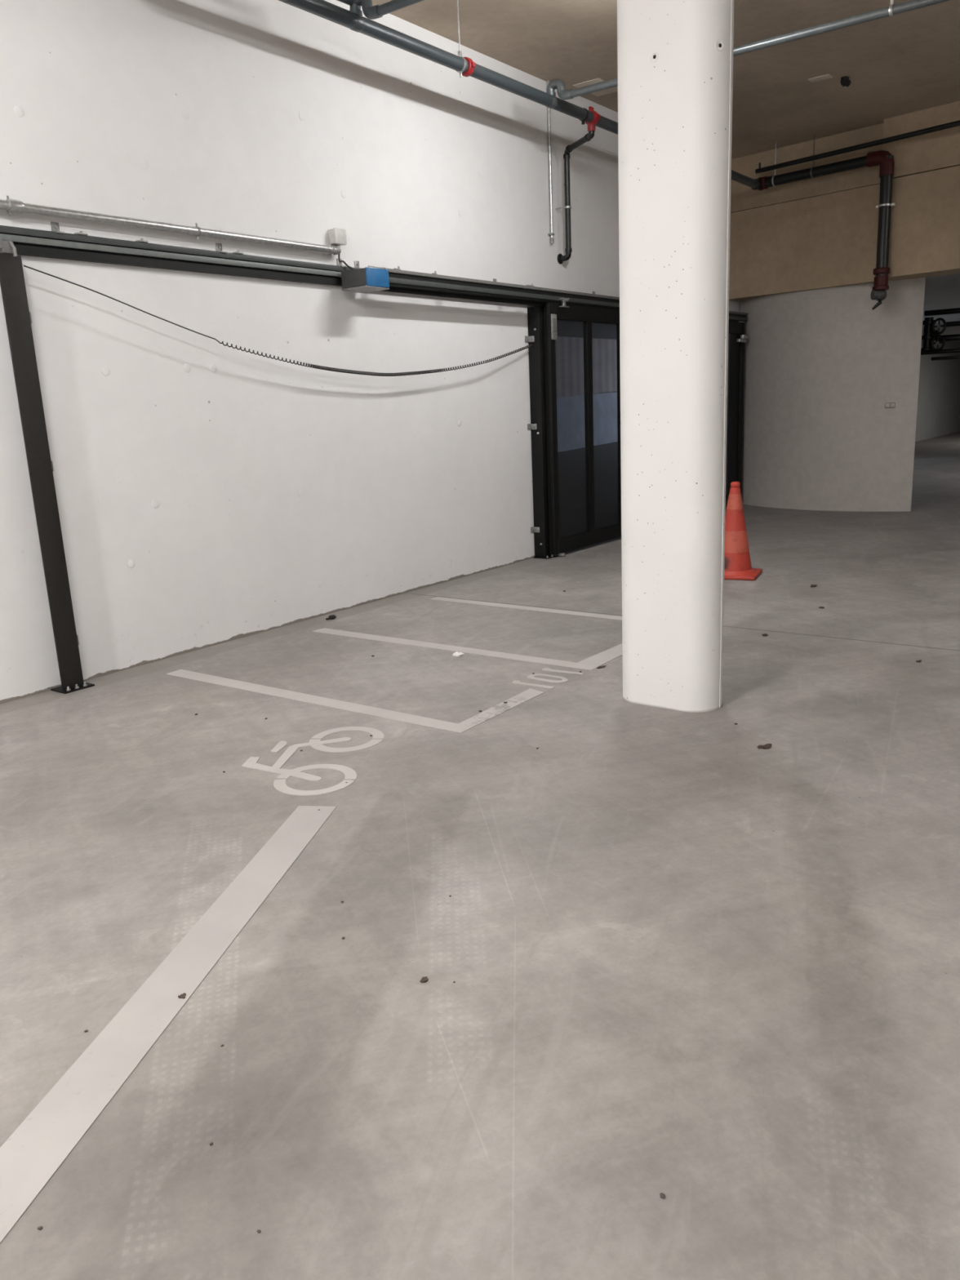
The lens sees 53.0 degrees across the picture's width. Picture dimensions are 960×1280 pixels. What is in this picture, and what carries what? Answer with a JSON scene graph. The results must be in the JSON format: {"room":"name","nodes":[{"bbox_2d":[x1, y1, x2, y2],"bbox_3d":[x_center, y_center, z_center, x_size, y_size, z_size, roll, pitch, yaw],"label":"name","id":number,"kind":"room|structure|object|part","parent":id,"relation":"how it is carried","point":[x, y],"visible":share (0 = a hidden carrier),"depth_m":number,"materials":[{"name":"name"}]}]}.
{"room":"parking garage","nodes":[
{"label":"parking garage","id":0,"kind":"room"},
{"bbox_2d":[0,0,739,703],"bbox_3d":[-2.836,-1.593,4.698,0.305,4.400,20.620,8,17,36],"label":"wall","id":1,"kind":"structure","parent":0,"point":[209,492],"depth_m":6.28,"materials":[{"name":"white paint"}]},
{"bbox_2d":[0,195,341,257],"bbox_3d":[-2.176,-2.276,5.154,0.088,0.092,4.005,8,17,36],"label":"conduit pipe","id":2,"kind":"object","parent":1,"relation":"attached to","point":[11,206],"visible":1,"depth_m":5.52,"materials":[{"name":"metal"}]},
{"bbox_2d":[328,227,346,248],"bbox_3d":[-0.993,-2.790,6.701,0.072,0.131,0.111,8,17,36],"label":"junction box","id":3,"kind":"object","parent":1,"relation":"attached to","point":[336,236],"visible":0.96,"depth_m":6.67,"materials":[{"name":"grey plastic"}]},
{"bbox_3d":[-0.972,-2.801,6.682,0.018,0.102,0.111,8,17,36],"label":"box lid","id":4,"kind":"part","parent":3,"relation":"part of","materials":[{"name":"grey plastic"}]},
{"bbox_2d":[337,253,354,269],"bbox_3d":[-0.925,-2.659,6.761,0.146,0.170,0.028,-9,15,-23],"label":"lead","id":5,"kind":"object","parent":3,"relation":"attached to","point":[339,256],"visible":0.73,"depth_m":6.75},
{"bbox_2d":[0,222,738,322],"bbox_3d":[0.015,-2.919,8.003,0.144,0.215,11.300,8,17,36],"label":"rail","id":6,"kind":"object","parent":1,"relation":"attached to","point":[55,244],"visible":0.67,"depth_m":5.63,"materials":[{"name":"metal"}]},
{"bbox_3d":[-0.022,-2.958,8.020,0.027,0.034,11.300,8,17,36],"label":"rail","id":7,"kind":"part","parent":6,"relation":"part of","materials":[{"name":"metal"}]},
{"bbox_2d":[23,265,532,376],"bbox_3d":[-0.889,-2.155,6.821,0.083,0.558,4.793,7,17,35],"label":"cable","id":8,"kind":"object","parent":6,"relation":"hanging from","point":[316,366],"visible":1,"depth_m":6.71,"materials":[{"name":"black rubber"}]},
{"bbox_2d":[546,80,554,243],"bbox_3d":[0.626,-4.296,8.681,0.039,1.342,0.055,8,17,36],"label":"rod","id":9,"kind":"object","parent":1,"relation":"attached to","point":[551,234],"visible":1,"depth_m":8.70,"materials":[{"name":"metal"}]},
{"bbox_2d":[555,130,594,263],"bbox_3d":[0.886,-3.954,8.660,0.150,0.995,0.634,-10,15,-27],"label":"pipe","id":10,"kind":"object","parent":1,"relation":"attached to","point":[590,135],"visible":1,"depth_m":8.81,"materials":[{"name":"metal"}]},
{"bbox_2d":[563,153,569,159],"bbox_3d":[0.789,-4.398,8.758,0.062,0.036,0.062,8,17,36],"label":"socket","id":11,"kind":"object","parent":10,"relation":"attached to","point":[566,156],"depth_m":8.74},
{"bbox_2d":[564,247,572,252],"bbox_3d":[0.824,-3.622,8.948,0.062,0.036,0.062,8,17,36],"label":"socket","id":12,"kind":"object","parent":10,"relation":"attached to","point":[567,249],"depth_m":8.92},
{"bbox_2d":[565,144,572,152],"bbox_3d":[0.806,-4.434,8.689,0.062,0.062,0.036,-7,15,-19],"label":"socket","id":13,"kind":"object","parent":10,"relation":"attached to","point":[568,148],"depth_m":8.66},
{"bbox_2d":[583,133,591,142],"bbox_3d":[0.935,-4.354,8.342,0.062,0.062,0.036,-7,15,-19],"label":"socket","id":14,"kind":"object","parent":10,"relation":"attached to","point":[587,137],"depth_m":8.32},
{"bbox_2d":[0,431,959,1279],"bbox_3d":[10.593,-1.822,12.023,15.400,0.200,48.000,8,17,36],"label":"floor","id":15,"kind":"structure","parent":0,"point":[698,965],"depth_m":2.70,"materials":[{"name":"concrete"}]},
{"bbox_2d":[0,253,94,693],"bbox_3d":[-2.330,-0.842,5.147,0.155,2.284,0.210,8,17,36],"label":"post","id":16,"kind":"object","parent":15,"relation":"on","point":[17,313],"visible":1,"depth_m":5.09,"materials":[{"name":"grey metal"}]},
{"bbox_3d":[-2.285,0.265,5.404,0.145,0.009,0.182,8,17,36],"label":"plate","id":17,"kind":"part","parent":16,"relation":"part of","materials":[{"name":"black metal"}]},
{"bbox_2d":[0,805,336,1244],"bbox_3d":[-0.826,0.924,2.469,0.154,0.002,2.451,0,14,10],"label":"painted line","id":18,"kind":"object","parent":15,"relation":"on","point":[33,1153],"visible":1,"depth_m":2.34,"materials":[{"name":"white paint"}]},
{"bbox_2d":[177,992,186,999],"bbox_3d":[-0.765,0.917,2.480,0.024,0.004,0.024,8,17,36],"label":"dry leaf","id":19,"kind":"object","parent":18,"relation":"on","point":[181,996],"visible":1,"depth_m":2.48,"materials":[{"name":"plant"}]},
{"bbox_2d":[241,726,383,795],"bbox_3d":[-0.735,0.507,4.152,0.535,0.003,0.815,-1,14,8],"label":"bicycle symbol","id":20,"kind":"object","parent":15,"relation":"on","point":[350,774],"visible":1,"depth_m":4.08,"materials":[{"name":"white paint"}]},
{"bbox_2d":[325,614,336,619],"bbox_3d":[-1.065,-0.162,6.891,0.050,0.031,0.083,8,17,36],"label":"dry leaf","id":21,"kind":"object","parent":15,"relation":"on","point":[332,616],"visible":1,"depth_m":6.88,"materials":[{"name":"brown plant"}]},
{"bbox_2d":[165,669,543,733],"bbox_3d":[-0.745,0.232,5.280,2.150,0.002,0.760,8,17,36],"label":"painted line","id":22,"kind":"object","parent":15,"relation":"on","point":[529,694],"visible":1,"depth_m":4.84,"materials":[{"name":"white paint"}]},
{"bbox_2d":[419,976,428,982],"bbox_3d":[-0.144,0.883,2.506,0.020,0.005,0.026,1,14,14],"label":"dry leaf","id":23,"kind":"object","parent":15,"relation":"on","point":[424,980],"visible":1,"depth_m":2.50,"materials":[{"name":"plant"}]},
{"bbox_2d":[453,651,463,657],"bbox_3d":[-0.128,0.083,5.747,0.063,0.015,0.094,-1,14,7],"label":"paper scrap","id":24,"kind":"object","parent":15,"relation":"on","point":[456,654],"visible":1,"depth_m":5.72,"materials":[{"name":"white paper"}]},
{"bbox_2d":[311,627,622,670],"bbox_3d":[0.066,-0.068,6.353,2.157,0.002,1.155,8,17,36],"label":"painted line","id":25,"kind":"object","parent":15,"relation":"on","point":[600,659],"visible":0.7,"depth_m":5.73,"materials":[{"name":"white paint"}]},
{"bbox_2d":[430,596,622,620],"bbox_3d":[0.469,-0.213,6.871,2.080,0.002,0.100,8,17,36],"label":"painted line","id":26,"kind":"object","parent":15,"relation":"on","point":[515,606],"visible":0.64,"depth_m":6.94,"materials":[{"name":"white paint"}]},
{"bbox_2d":[524,306,558,559],"bbox_3d":[0.575,-1.896,8.940,0.170,2.274,0.225,8,17,36],"label":"gate post","id":27,"kind":"object","parent":15,"relation":"on","point":[538,426],"visible":0.98,"depth_m":8.90,"materials":[{"name":"metal"}]},
{"bbox_3d":[0.633,-0.799,9.218,0.165,0.008,0.200,8,17,36],"label":"plate","id":28,"kind":"part","parent":27,"relation":"part of","materials":[{"name":"black metal"}]},
{"bbox_2d":[380,266,747,321],"bbox_3d":[1.265,-3.329,9.530,0.178,0.164,6.910,8,17,36],"label":"rail","id":29,"kind":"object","parent":27,"relation":"on","point":[398,277],"depth_m":7.88,"materials":[{"name":"metal"}]},
{"bbox_2d":[341,265,389,293],"bbox_3d":[-0.779,-2.550,6.781,0.244,0.166,0.325,8,17,36],"label":"motor","id":30,"kind":"object","parent":29,"relation":"attached to","point":[369,278],"visible":1,"depth_m":6.68,"materials":[{"name":"metal"}]},
{"bbox_3d":[-0.804,-2.467,6.769,0.235,0.012,0.240,8,17,36],"label":"plate","id":31,"kind":"part","parent":30,"relation":"part of","materials":[{"name":"metal"}]},
{"bbox_2d":[544,297,747,556],"bbox_3d":[2.038,-2.417,10.642,0.113,2.340,4.605,8,17,36],"label":"gate","id":32,"kind":"object","parent":29,"relation":"hanging from","point":[553,312],"visible":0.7,"depth_m":9.39,"materials":[{"name":"black metal"}]},
{"bbox_3d":[0.667,-2.823,8.681,0.012,0.220,0.085,8,17,36],"label":"strike plate","id":33,"kind":"part","parent":32,"relation":"part of","materials":[{"name":"metal"}]},
{"bbox_3d":[0.871,-1.993,9.167,0.001,2.000,0.580,8,17,36],"label":"panel","id":34,"kind":"part","parent":32,"relation":"part of","materials":[{"name":"black metal"}]},
{"bbox_3d":[1.265,-2.137,9.683,0.001,2.000,0.570,8,17,36],"label":"panel","id":35,"kind":"part","parent":32,"relation":"part of","materials":[{"name":"black metal"}]},
{"bbox_3d":[2.059,-1.374,10.916,0.050,0.135,4.435,8,17,36],"label":"rail","id":36,"kind":"part","parent":32,"relation":"part of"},
{"bbox_3d":[1.967,-3.446,10.408,0.050,0.135,4.435,8,17,36],"label":"rail","id":37,"kind":"part","parent":32,"relation":"part of","materials":[{"name":"black metal"}]},
{"bbox_3d":[3.189,-2.840,12.203,0.001,2.000,0.465,8,17,36],"label":"panel","id":38,"kind":"part","parent":32,"relation":"part of","materials":[{"name":"black metal"}]},
{"bbox_2d":[511,667,583,688],"bbox_3d":[0.362,0.205,5.188,0.258,0.002,0.343,8,17,36],"label":"painted number","id":39,"kind":"object","parent":15,"relation":"on","point":[531,676],"visible":1,"depth_m":5.17,"materials":[{"name":"white paint"}]},
{"bbox_2d":[659,1192,665,1198],"bbox_3d":[0.340,1.037,1.796,0.010,0.006,0.013,-4,14,-7],"label":"pebble","id":40,"kind":"object","parent":15,"relation":"on","point":[662,1195],"visible":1,"depth_m":1.79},
{"bbox_2d":[617,0,733,711],"bbox_3d":[0.847,-1.742,4.221,0.505,4.199,0.264,8,17,36],"label":"column","id":41,"kind":"structure","parent":15,"relation":"on","point":[675,57],"depth_m":4.20,"materials":[{"name":"white paint"}]},
{"bbox_2d":[727,333,738,495],"bbox_3d":[3.331,-2.917,12.549,0.163,2.298,0.115,8,17,36],"label":"gate post","id":42,"kind":"object","parent":15,"relation":"on","point":[731,359],"visible":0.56,"depth_m":12.51,"materials":[{"name":"black metal"}]},
{"bbox_2d":[724,481,762,580],"bbox_3d":[2.054,-0.895,7.771,0.400,0.758,0.400,4,15,24],"label":"traffic cone","id":43,"kind":"object","parent":15,"relation":"on","point":[737,562],"visible":0.82,"depth_m":7.70,"materials":[{"name":"orange plastic"}]},
{"bbox_2d":[757,743,771,749],"bbox_3d":[1.195,0.447,4.036,0.074,0.008,0.042,-6,14,-14],"label":"dry leaf","id":44,"kind":"object","parent":15,"relation":"on","point":[766,746],"visible":1,"depth_m":4.03,"materials":[{"name":"brown plant"}]},
{"bbox_2d":[555,336,617,452],"bbox_3d":[1.041,-4.415,17.950,0.250,2.971,17.000,8,17,36],"label":"wall","id":45,"kind":"structure","parent":0,"point":[558,336],"depth_m":19.02,"materials":[{"name":"concrete"}]},
{"bbox_2d":[557,441,617,537],"bbox_3d":[2.473,-2.729,16.038,4.650,0.972,15.000,8,17,36],"label":"floor","id":46,"kind":"structure","parent":0,"point":[583,461],"depth_m":13.71,"materials":[{"name":"concrete"}]},
{"bbox_2d":[371,0,959,159],"bbox_3d":[2.648,-3.046,-0.037,14.350,0.200,20.400,8,17,36],"label":"ceiling","id":47,"kind":"structure","parent":0,"point":[907,62],"depth_m":8.04,"materials":[{"name":"brown concrete"}]},
{"bbox_2d":[337,0,424,32],"bbox_3d":[2.895,-3.451,2.990,9.578,0.451,0.559,8,17,36],"label":"pipe","id":48,"kind":"object","parent":47,"relation":"hanging from","point":[371,11],"visible":0.88,"depth_m":5.88,"materials":[{"name":"grey metal"}]},
{"bbox_2d":[278,0,758,188],"bbox_3d":[0.679,-4.523,7.856,0.150,0.520,8.444,8,17,36],"label":"pipe","id":49,"kind":"object","parent":47,"relation":"hanging from","point":[464,66],"visible":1,"depth_m":6.75,"materials":[{"name":"metal"}]},
{"bbox_2d":[573,78,617,96],"bbox_3d":[1.076,-5.029,8.762,0.270,0.010,0.450,8,17,36],"label":"ceiling light","id":50,"kind":"object","parent":47,"relation":"attached to","point":[609,91],"depth_m":8.76,"materials":[{"name":"white plastic"}]},
{"bbox_2d":[546,0,950,108],"bbox_3d":[4.375,-3.998,4.926,9.578,0.463,0.084,8,17,36],"label":"pipe","id":51,"kind":"object","parent":47,"relation":"hanging from","point":[892,10],"visible":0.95,"depth_m":6.56,"materials":[{"name":"metal"}]},
{"bbox_2d":[807,74,832,82],"bbox_3d":[3.103,-5.124,8.780,0.190,0.010,0.120,8,17,36],"label":"ceiling light","id":52,"kind":"object","parent":47,"relation":"attached to","point":[826,76],"depth_m":8.77,"materials":[{"name":"white plastic"}]},
{"bbox_2d":[840,75,851,87],"bbox_3d":[3.340,-5.117,8.792,0.089,0.118,0.087,8,17,36],"label":"anchor","id":53,"kind":"object","parent":47,"relation":"attached to","point":[845,81],"visible":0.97,"depth_m":8.78,"materials":[{"name":"black metal"}]},
{"bbox_2d":[556,273,959,341],"bbox_3d":[13.348,-6.379,18.314,19.300,0.188,33.000,8,17,36],"label":"ceiling","id":54,"kind":"structure","parent":0,"point":[941,292],"depth_m":14.10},
{"bbox_2d":[920,348,959,355],"bbox_3d":[7.758,-3.684,10.447,5.520,0.811,0.051,8,17,36],"label":"pipe","id":55,"kind":"object","parent":54,"relation":"hanging from","point":[950,350],"visible":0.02,"depth_m":11.99,"materials":[{"name":"metal"}]},
{"bbox_2d":[920,316,946,351],"bbox_3d":[5.698,-3.825,12.086,0.311,0.440,0.205,8,17,36],"label":"valve","id":56,"kind":"object","parent":55,"relation":"attached to","point":[930,334],"visible":0.94,"depth_m":12.04,"materials":[{"name":"metal"}]},
{"bbox_2d":[924,307,959,315],"bbox_3d":[7.909,-3.985,10.634,5.560,0.329,0.066,8,17,36],"label":"pipe","id":57,"kind":"object","parent":54,"relation":"hanging from","point":[957,310],"visible":1,"depth_m":12.15,"materials":[{"name":"metal"}]},
{"bbox_2d":[931,355,959,360],"bbox_3d":[7.764,-3.617,10.332,5.360,0.888,0.039,8,17,36],"label":"pipe","id":58,"kind":"object","parent":54,"relation":"hanging from","point":[947,357],"visible":1,"depth_m":11.89,"materials":[{"name":"metal"}]},
{"bbox_2d":[935,333,959,342],"bbox_3d":[7.878,-3.768,10.460,5.360,0.665,0.078,8,17,36],"label":"pipe","id":59,"kind":"object","parent":54,"relation":"hanging from","point":[956,337],"visible":0.73,"depth_m":11.97,"materials":[{"name":"metal"}]},
{"bbox_2d":[946,320,959,327],"bbox_3d":[7.957,-3.874,10.499,5.300,0.485,0.058,8,17,36],"label":"pipe","id":60,"kind":"object","parent":54,"relation":"hanging from","point":[956,323],"visible":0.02,"depth_m":12.02,"materials":[{"name":"metal"}]},
{"bbox_2d":[739,277,925,511],"bbox_3d":[4.169,-2.938,11.838,0.550,2.608,2.343,-16,19,-43],"label":"wall","id":61,"kind":"structure","parent":0,"point":[822,366],"depth_m":11.47,"materials":[{"name":"grey concrete"}]},
{"bbox_2d":[751,133,895,310],"bbox_3d":[3.814,-4.657,10.825,1.670,1.936,0.292,9,18,40],"label":"standpipe","id":62,"kind":"object","parent":61,"relation":"attached to","point":[883,158],"visible":0.98,"depth_m":10.38,"materials":[{"name":"metal"}]},
{"bbox_2d":[755,120,959,173],"bbox_3d":[6.830,-4.695,7.328,0.182,0.126,10.753,-15,18,-41],"label":"pipe","id":63,"kind":"object","parent":62,"relation":"attached to","point":[956,123],"visible":1,"depth_m":10.24,"materials":[{"name":"black metal"}]},
{"bbox_3d":[4.335,-3.665,10.509,0.101,0.116,0.045,8,17,36],"label":"valve lever","id":64,"kind":"part","parent":62,"relation":"part of","materials":[{"name":"black metal"}]},
{"bbox_2d":[728,101,959,302],"bbox_3d":[8.046,-4.070,6.964,0.629,1.610,14.379,-15,18,-41],"label":"beam","id":65,"kind":"structure","parent":61,"relation":"attached to","point":[820,232],"depth_m":10.82,"materials":[{"name":"beige concrete"}]},
{"bbox_2d":[884,402,895,408],"bbox_3d":[4.749,-2.718,11.148,0.110,0.060,0.026,3,15,21],"label":"wall switch","id":66,"kind":"object","parent":61,"relation":"attached to","point":[887,405],"visible":1,"depth_m":11.14,"materials":[{"name":"grey plastic"}]},
{"bbox_2d":[915,339,959,441],"bbox_3d":[10.605,-6.317,24.048,0.200,3.200,27.380,8,17,36],"label":"wall","id":67,"kind":"structure","parent":0,"point":[938,411],"depth_m":26.74,"materials":[{"name":"paint"}]}
]}

